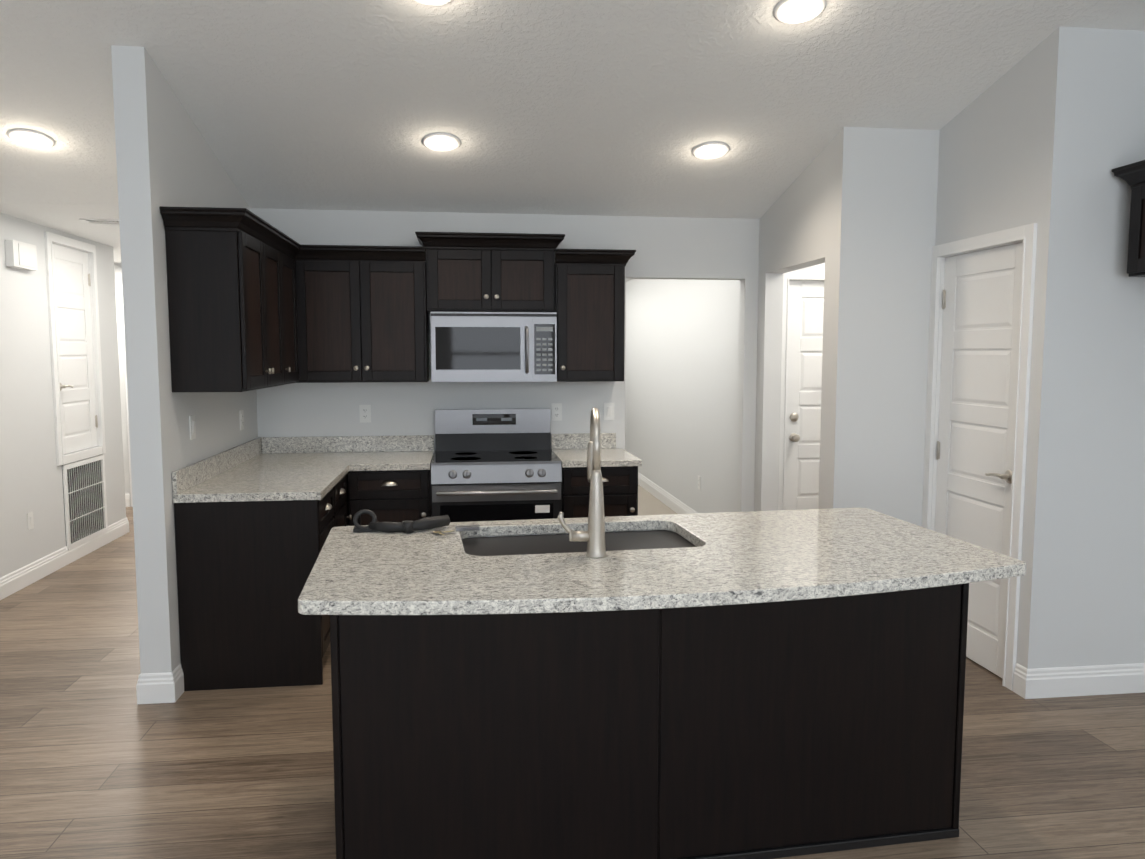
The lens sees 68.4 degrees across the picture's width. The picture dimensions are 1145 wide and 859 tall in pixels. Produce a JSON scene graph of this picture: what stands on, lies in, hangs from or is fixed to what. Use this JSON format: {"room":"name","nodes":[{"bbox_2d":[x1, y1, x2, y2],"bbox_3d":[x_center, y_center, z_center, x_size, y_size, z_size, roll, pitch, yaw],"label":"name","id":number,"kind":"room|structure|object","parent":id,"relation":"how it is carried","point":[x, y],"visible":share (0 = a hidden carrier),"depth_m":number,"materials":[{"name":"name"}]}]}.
{"room":"kitchen","nodes":[
{"label":"kitchen","id":0,"kind":"room"},
{"bbox_2d":[0,213,125,577],"bbox_3d":[-3.222,-0.951,1.554,0.120,4.700,11.200,-1,5,-7],"label":"wall","id":1,"kind":"structure","parent":0,"point":[31,479],"depth_m":5.77,"materials":[{"name":"white paint"}]},
{"bbox_2d":[5,240,37,270],"bbox_3d":[-3.642,-1.151,5.572,0.056,0.170,0.300,-1,5,-7],"label":"door chime","id":2,"kind":"object","parent":1,"relation":"attached to","point":[21,255],"visible":1,"depth_m":5.51,"materials":[{"name":"white plastic"}]},
{"bbox_2d":[27,511,33,529],"bbox_3d":[-3.658,0.616,5.688,0.013,0.114,0.070,-1,5,-7],"label":"outlet","id":3,"kind":"object","parent":1,"relation":"attached to","point":[30,523],"visible":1,"depth_m":5.68,"materials":[{"name":"white plastic"}]},
{"bbox_2d":[0,517,128,599],"bbox_3d":[-3.164,1.317,1.834,0.015,0.133,11.095,-1,5,-7],"label":"baseboard","id":4,"kind":"structure","parent":1,"relation":"attached to","point":[19,579],"depth_m":5.98,"materials":[{"name":"white wood"}]},
{"bbox_2d":[52,244,97,453],"bbox_3d":[-3.773,-0.602,6.388,0.087,1.532,0.662,-1,5,-7],"label":"closet door","id":5,"kind":"structure","parent":1,"relation":"in","point":[72,283],"depth_m":6.41,"materials":[{"name":"white wood"}]},
{"bbox_2d":[44,231,105,465],"bbox_3d":[-3.813,-0.601,6.383,0.137,1.664,0.794,-1,5,-7],"label":"door frame","id":6,"kind":"structure","parent":1,"relation":"attached to","point":[67,242],"depth_m":6.28,"materials":[{"name":"white wood"}]},
{"bbox_2d":[62,454,107,550],"bbox_3d":[-3.762,0.547,6.513,0.016,0.630,0.690,-1,5,-7],"label":"air vent","id":7,"kind":"object","parent":1,"relation":"in","point":[84,497],"visible":1,"depth_m":6.48,"materials":[{"name":"grey metal"}]},
{"bbox_2d":[114,263,130,506],"bbox_3d":[-4.289,-0.460,8.507,3.490,2.480,0.120,-1,5,-7],"label":"wall","id":8,"kind":"structure","parent":0,"point":[118,280],"depth_m":8.41,"materials":[{"name":"white paint"}]},
{"bbox_2d":[121,297,132,506],"bbox_3d":[-4.035,-0.275,8.544,0.884,2.104,0.142,-1,5,-7],"label":"door frame","id":9,"kind":"structure","parent":8,"relation":"attached to","point":[126,401],"depth_m":8.42,"materials":[{"name":"white wood"}]},
{"bbox_2d":[125,494,129,506],"bbox_3d":[-5.245,0.726,8.423,1.545,0.133,0.015,-1,5,-7],"label":"baseboard","id":10,"kind":"structure","parent":8,"relation":"attached to","point":[127,496],"depth_m":8.51,"materials":[{"name":"white wood"}]},
{"bbox_2d":[111,45,257,673],"bbox_3d":[-2.166,-1.355,6.055,0.130,4.700,5.100,-1,5,-7],"label":"wall","id":11,"kind":"structure","parent":0,"point":[166,156],"depth_m":3.68,"materials":[{"name":"white paint"}]},
{"bbox_2d":[136,664,182,703],"bbox_3d":[-2.227,0.921,6.243,0.035,0.133,5.115,-1,5,-7],"label":"baseboard","id":12,"kind":"structure","parent":11,"relation":"attached to","point":[150,686],"depth_m":3.73,"materials":[{"name":"white wood"}]},
{"bbox_2d":[189,415,195,439],"bbox_3d":[-1.827,-0.011,4.058,0.013,0.114,0.070,-1,5,-7],"label":"light switch","id":13,"kind":"object","parent":11,"relation":"attached to","point":[192,427],"visible":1,"depth_m":4.04,"materials":[{"name":"white plastic"}]},
{"bbox_2d":[172,437,259,492],"bbox_3d":[-1.881,0.170,4.556,0.020,0.102,1.597,-1,5,-7],"label":"backsplash","id":14,"kind":"structure","parent":11,"relation":"attached to","point":[182,479],"depth_m":4.29,"materials":[{"name":"grey stone"}]},
{"bbox_2d":[159,206,282,391],"bbox_3d":[-1.692,-0.610,4.195,0.323,0.809,0.872,-1,5,-7],"label":"upper cabinet","id":15,"kind":"object","parent":11,"relation":"attached to","point":[255,302],"depth_m":3.78,"materials":[{"name":"brown wood"}]},
{"bbox_2d":[239,410,243,429],"bbox_3d":[-1.941,-0.055,4.947,0.010,0.114,0.070,-1,5,-7],"label":"outlet","id":16,"kind":"object","parent":11,"relation":"attached to","point":[241,413],"visible":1,"depth_m":4.93,"materials":[{"name":"white plastic"}]},
{"bbox_2d":[279,231,306,384],"bbox_3d":[-1.739,-0.660,4.754,0.372,0.809,0.490,-1,5,-7],"label":"upper cabinet","id":17,"kind":"object","parent":11,"relation":"attached to","point":[290,251],"depth_m":4.91,"materials":[{"name":"brown wood"}]},
{"bbox_2d":[250,208,824,511],"bbox_3d":[0.280,-0.206,5.669,4.600,2.480,0.120,-1,5,-7],"label":"wall","id":18,"kind":"structure","parent":0,"point":[684,248],"depth_m":5.49,"materials":[{"name":"white paint"}]},
{"bbox_2d":[359,405,370,422],"bbox_3d":[-1.331,-0.102,5.408,0.070,0.114,0.010,-1,5,-7],"label":"electrical outlet","id":19,"kind":"object","parent":18,"relation":"attached to","point":[365,413],"visible":1,"depth_m":5.41,"materials":[{"name":"white plastic"}]},
{"bbox_2d":[303,242,428,382],"bbox_3d":[-1.284,-0.697,5.166,0.774,0.809,0.392,-1,5,-7],"label":"upper cabinet","id":20,"kind":"object","parent":18,"relation":"attached to","point":[367,316],"depth_m":5.05,"materials":[{"name":"brown wood"}]},
{"bbox_2d":[260,433,615,452],"bbox_3d":[-0.840,0.088,5.479,2.275,0.102,0.020,-1,5,-7],"label":"backsplash","id":21,"kind":"structure","parent":18,"relation":"attached to","point":[401,444],"depth_m":5.41,"materials":[{"name":"grey stone"}]},
{"bbox_2d":[423,232,558,313],"bbox_3d":[-0.513,-0.966,5.274,0.780,0.466,0.324,-1,5,-7],"label":"upper cabinet","id":22,"kind":"object","parent":18,"relation":"attached to","point":[467,271],"depth_m":5.12,"materials":[{"name":"brown wood"}]},
{"bbox_2d":[430,312,556,381],"bbox_3d":[-0.492,-0.512,5.247,0.757,0.420,0.456,-1,5,-7],"label":"microwave","id":23,"kind":"object","parent":22,"relation":"attached to","point":[493,346],"visible":1,"depth_m":5.07,"materials":[{"name":"silver metal"}]},
{"bbox_2d":[551,403,561,420],"bbox_3d":[-0.104,-0.116,5.563,0.070,0.114,0.010,-1,5,-7],"label":"electrical outlet","id":24,"kind":"object","parent":18,"relation":"attached to","point":[556,411],"visible":1,"depth_m":5.56,"materials":[{"name":"white plastic"}]},
{"bbox_2d":[557,249,626,381],"bbox_3d":[0.093,-0.716,5.373,0.434,0.809,0.324,-1,5,-7],"label":"upper cabinet","id":25,"kind":"object","parent":18,"relation":"attached to","point":[591,316],"depth_m":5.22,"materials":[{"name":"brown wood"}]},
{"bbox_2d":[604,403,613,419],"bbox_3d":[0.244,-0.119,5.605,0.070,0.114,0.013,-1,5,-7],"label":"light switch","id":26,"kind":"object","parent":18,"relation":"attached to","point":[608,411],"visible":1,"depth_m":5.60,"materials":[{"name":"white plastic"}]},
{"bbox_2d":[778,270,824,509],"bbox_3d":[1.853,-0.036,5.878,0.934,2.104,0.152,-1,5,-7],"label":"door frame","id":27,"kind":"structure","parent":18,"relation":"attached to","point":[806,275],"depth_m":5.72,"materials":[{"name":"white wood"}]},
{"bbox_2d":[784,281,823,509],"bbox_3d":[1.858,-0.003,5.842,0.802,2.030,0.101,-1,5,-7],"label":"door","id":28,"kind":"structure","parent":18,"relation":"in","point":[804,370],"depth_m":5.80,"materials":[{"name":"white wood"}]},
{"bbox_2d":[0,507,1144,858],"bbox_3d":[-1.310,1.218,4.016,8.600,0.060,15.400,-1,5,-7],"label":"floor","id":29,"kind":"structure","parent":0,"point":[96,761],"depth_m":3.21,"materials":[{"name":"brown wood"}]},
{"bbox_2d":[173,497,335,690],"bbox_3d":[-1.516,0.737,4.138,0.627,0.876,0.560,-1,5,-7],"label":"base cabinet","id":30,"kind":"object","parent":29,"relation":"on","point":[257,519],"depth_m":3.86,"materials":[{"name":"brown wood"}]},
{"bbox_2d":[173,449,433,500],"bbox_3d":[-1.346,0.234,4.630,1.099,0.038,1.597,-1,5,-7],"label":"countertop","id":31,"kind":"structure","parent":30,"relation":"on","point":[326,476],"depth_m":4.80,"materials":[{"name":"grey stone"}]},
{"bbox_2d":[336,501,359,526],"bbox_3d":[-1.533,0.699,4.558,0.699,0.876,0.558,-1,5,-7],"label":"base cabinet","id":32,"kind":"object","parent":29,"relation":"on","point":[346,511],"depth_m":4.79,"materials":[{"name":"brown wood"}]},
{"bbox_2d":[360,457,432,525],"bbox_3d":[-1.101,0.646,5.154,0.491,0.876,0.695,-1,5,-7],"label":"base cabinet","id":33,"kind":"object","parent":29,"relation":"on","point":[412,508],"depth_m":4.87,"materials":[{"name":"brown wood"}]},
{"bbox_2d":[431,408,561,521],"bbox_3d":[-0.475,0.486,5.203,0.757,1.185,0.720,-1,5,-7],"label":"range","id":34,"kind":"object","parent":29,"relation":"on","point":[494,464],"visible":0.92,"depth_m":4.93,"materials":[{"name":"silver metal"}]},
{"bbox_2d":[561,469,637,533],"bbox_3d":[0.127,0.629,5.344,0.462,0.876,0.626,-1,5,-7],"label":"base cabinet","id":35,"kind":"object","parent":29,"relation":"on","point":[620,486],"depth_m":5.01,"materials":[{"name":"brown wood"}]},
{"bbox_2d":[552,449,641,468],"bbox_3d":[0.136,0.174,5.294,0.477,0.038,0.645,-1,5,-7],"label":"countertop","id":36,"kind":"structure","parent":35,"relation":"on","point":[570,458],"depth_m":5.04,"materials":[{"name":"grey stone"}]},
{"bbox_2d":[330,600,967,858],"bbox_3d":[0.224,0.854,2.841,1.967,0.876,0.849,-1,5,-7],"label":"kitchen island","id":37,"kind":"object","parent":29,"relation":"on","point":[594,684],"depth_m":2.48,"materials":[{"name":"brown wood"}]},
{"bbox_2d":[298,508,1025,623],"bbox_3d":[0.254,0.400,2.775,2.170,0.037,1.138,-1,5,-7],"label":"island countertop","id":38,"kind":"structure","parent":37,"relation":"on","point":[751,559],"depth_m":2.49,"materials":[{"name":"grey stone"}]},
{"bbox_2d":[353,509,449,532],"bbox_3d":[-0.608,0.323,2.999,0.341,0.075,0.119,-1,5,-7],"label":"strap","id":39,"kind":"object","parent":38,"relation":"on","point":[410,526],"visible":1,"depth_m":2.97,"materials":[{"name":"black rubber"}]},
{"bbox_2d":[431,525,479,534],"bbox_3d":[-0.410,0.357,2.955,0.168,0.013,0.141,-1,5,-7],"label":"keys","id":40,"kind":"object","parent":38,"relation":"on","point":[465,528],"visible":0.96,"depth_m":2.99,"materials":[{"name":"silver metal"}]},
{"bbox_2d":[458,524,705,555],"bbox_3d":[0.022,0.505,2.923,0.889,0.223,0.560,-1,5,-7],"label":"sink","id":41,"kind":"object","parent":38,"relation":"in","point":[623,537],"depth_m":3.00,"materials":[{"name":"grey metal"}]},
{"bbox_2d":[558,408,609,555],"bbox_3d":[0.024,0.159,2.699,0.164,0.458,0.253,-1,5,-7],"label":"faucet","id":42,"kind":"object","parent":38,"relation":"on","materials":[{"name":"silver metal"}]},
{"bbox_2d":[0,0,1144,281],"bbox_3d":[-1.310,-2.300,3.700,8.600,2.124,15.400,-1,5,-7],"label":"ceiling","id":43,"kind":"structure","parent":0,"point":[584,106],"depth_m":3.93,"materials":[{"name":"white paint"}]},
{"bbox_2d":[7,129,54,148],"bbox_3d":[-2.731,-1.466,4.252,0.204,0.052,0.200,-1,5,-7],"label":"recessed light","id":44,"kind":"object","parent":43,"relation":"in","point":[31,138],"visible":1,"depth_m":4.24,"materials":[{"name":"white plastic"}]},
{"bbox_2d":[79,219,118,223],"bbox_3d":[-3.145,-1.406,5.703,0.300,0.012,0.150,-1,5,-7],"label":"ceiling vent","id":45,"kind":"object","parent":43,"relation":"in","point":[104,221],"visible":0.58,"depth_m":5.66,"materials":[{"name":"white metal"}]},
{"bbox_2d":[414,0,453,5],"bbox_3d":[-0.532,-1.661,3.178,0.204,0.052,0.200,-1,5,-7],"label":"recessed light","id":46,"kind":"object","parent":43,"relation":"in","point":[434,2],"visible":1,"depth_m":3.25,"materials":[{"name":"white plastic"}]},
{"bbox_2d":[422,133,460,151],"bbox_3d":[-0.685,-1.502,4.407,0.204,0.052,0.200,-1,5,-7],"label":"recessed light","id":47,"kind":"object","parent":43,"relation":"in","point":[442,142],"visible":1,"depth_m":4.39,"materials":[{"name":"white plastic"}]},
{"bbox_2d":[692,141,729,159],"bbox_3d":[0.754,-1.518,4.589,0.204,0.052,0.200,-1,5,-7],"label":"recessed light","id":48,"kind":"object","parent":43,"relation":"in","point":[710,150],"visible":0.98,"depth_m":4.57,"materials":[{"name":"white plastic"}]},
{"bbox_2d":[774,0,825,24],"bbox_3d":[0.907,-1.677,3.359,0.204,0.052,0.200,-1,5,-7],"label":"recessed light","id":49,"kind":"object","parent":43,"relation":"in","point":[791,12],"visible":1,"depth_m":3.36,"materials":[{"name":"white plastic"}]},
{"bbox_2d":[638,484,676,515],"bbox_3d":[0.421,0.757,8.749,1.030,0.012,6.000,-1,5,-7],"label":"floor","id":50,"kind":"structure","parent":0,"point":[649,503],"depth_m":8.53,"materials":[{"name":"beige"}]},
{"bbox_2d":[625,279,739,512],"bbox_3d":[0.977,-0.489,8.829,0.120,2.480,6.000,-1,5,-7],"label":"wall","id":51,"kind":"structure","parent":0,"point":[681,368],"depth_m":7.70,"materials":[{"name":"white paint"}]},
{"bbox_2d":[638,472,696,513],"bbox_3d":[0.918,0.674,8.865,0.015,0.133,5.880,-1,5,-7],"label":"baseboard","id":52,"kind":"structure","parent":51,"relation":"attached to","point":[673,503],"depth_m":8.62,"materials":[{"name":"white wood"}]},
{"bbox_2d":[754,138,833,510],"bbox_3d":[1.380,-1.267,5.081,0.120,4.700,1.130,-1,5,-7],"label":"wall","id":53,"kind":"structure","parent":0,"point":[795,226],"depth_m":5.35,"materials":[{"name":"white paint"}]},
{"bbox_2d":[824,127,939,526],"bbox_3d":[2.058,-1.219,4.539,1.330,4.700,0.120,-1,5,-7],"label":"wall","id":54,"kind":"structure","parent":0,"point":[884,207],"depth_m":4.49,"materials":[{"name":"white paint"}]},
{"bbox_2d":[931,26,1085,668],"bbox_3d":[2.047,-1.173,4.031,0.120,4.700,0.890,-1,5,-7],"label":"wall","id":55,"kind":"structure","parent":0,"point":[1009,143],"depth_m":3.73,"materials":[{"name":"white paint"}]},
{"bbox_2d":[935,242,1022,678],"bbox_3d":[1.994,0.142,4.183,0.087,2.038,0.682,-1,5,-7],"label":"pantry door","id":56,"kind":"structure","parent":55,"relation":"in","point":[980,333],"depth_m":4.14,"materials":[{"name":"white wood"}]},
{"bbox_2d":[922,223,1036,690],"bbox_3d":[2.032,0.112,4.185,0.142,2.112,0.814,-1,5,-7],"label":"door frame","id":57,"kind":"structure","parent":55,"relation":"attached to","point":[1026,235],"depth_m":3.87,"materials":[{"name":"white wood"}]},
{"bbox_2d":[1052,28,1144,667],"bbox_3d":[2.493,-1.143,3.700,0.680,4.700,0.120,-1,5,-7],"label":"wall","id":58,"kind":"structure","parent":0,"point":[1100,606],"depth_m":3.71,"materials":[{"name":"white paint"}]},
{"bbox_2d":[1013,663,1144,698],"bbox_3d":[2.417,1.137,3.842,0.785,0.133,0.045,-1,5,-7],"label":"baseboard","id":59,"kind":"structure","parent":58,"relation":"attached to","point":[1028,684],"depth_m":3.81,"materials":[{"name":"white wood"}]},
{"bbox_2d":[1112,160,1144,276],"bbox_3d":[2.636,-0.842,3.143,0.537,0.459,1.038,-1,5,-7],"label":"upper cabinet","id":60,"kind":"object","parent":58,"relation":"attached to","point":[1132,175],"visible":0.96,"depth_m":3.52,"materials":[{"name":"brown wood"}]}
]}

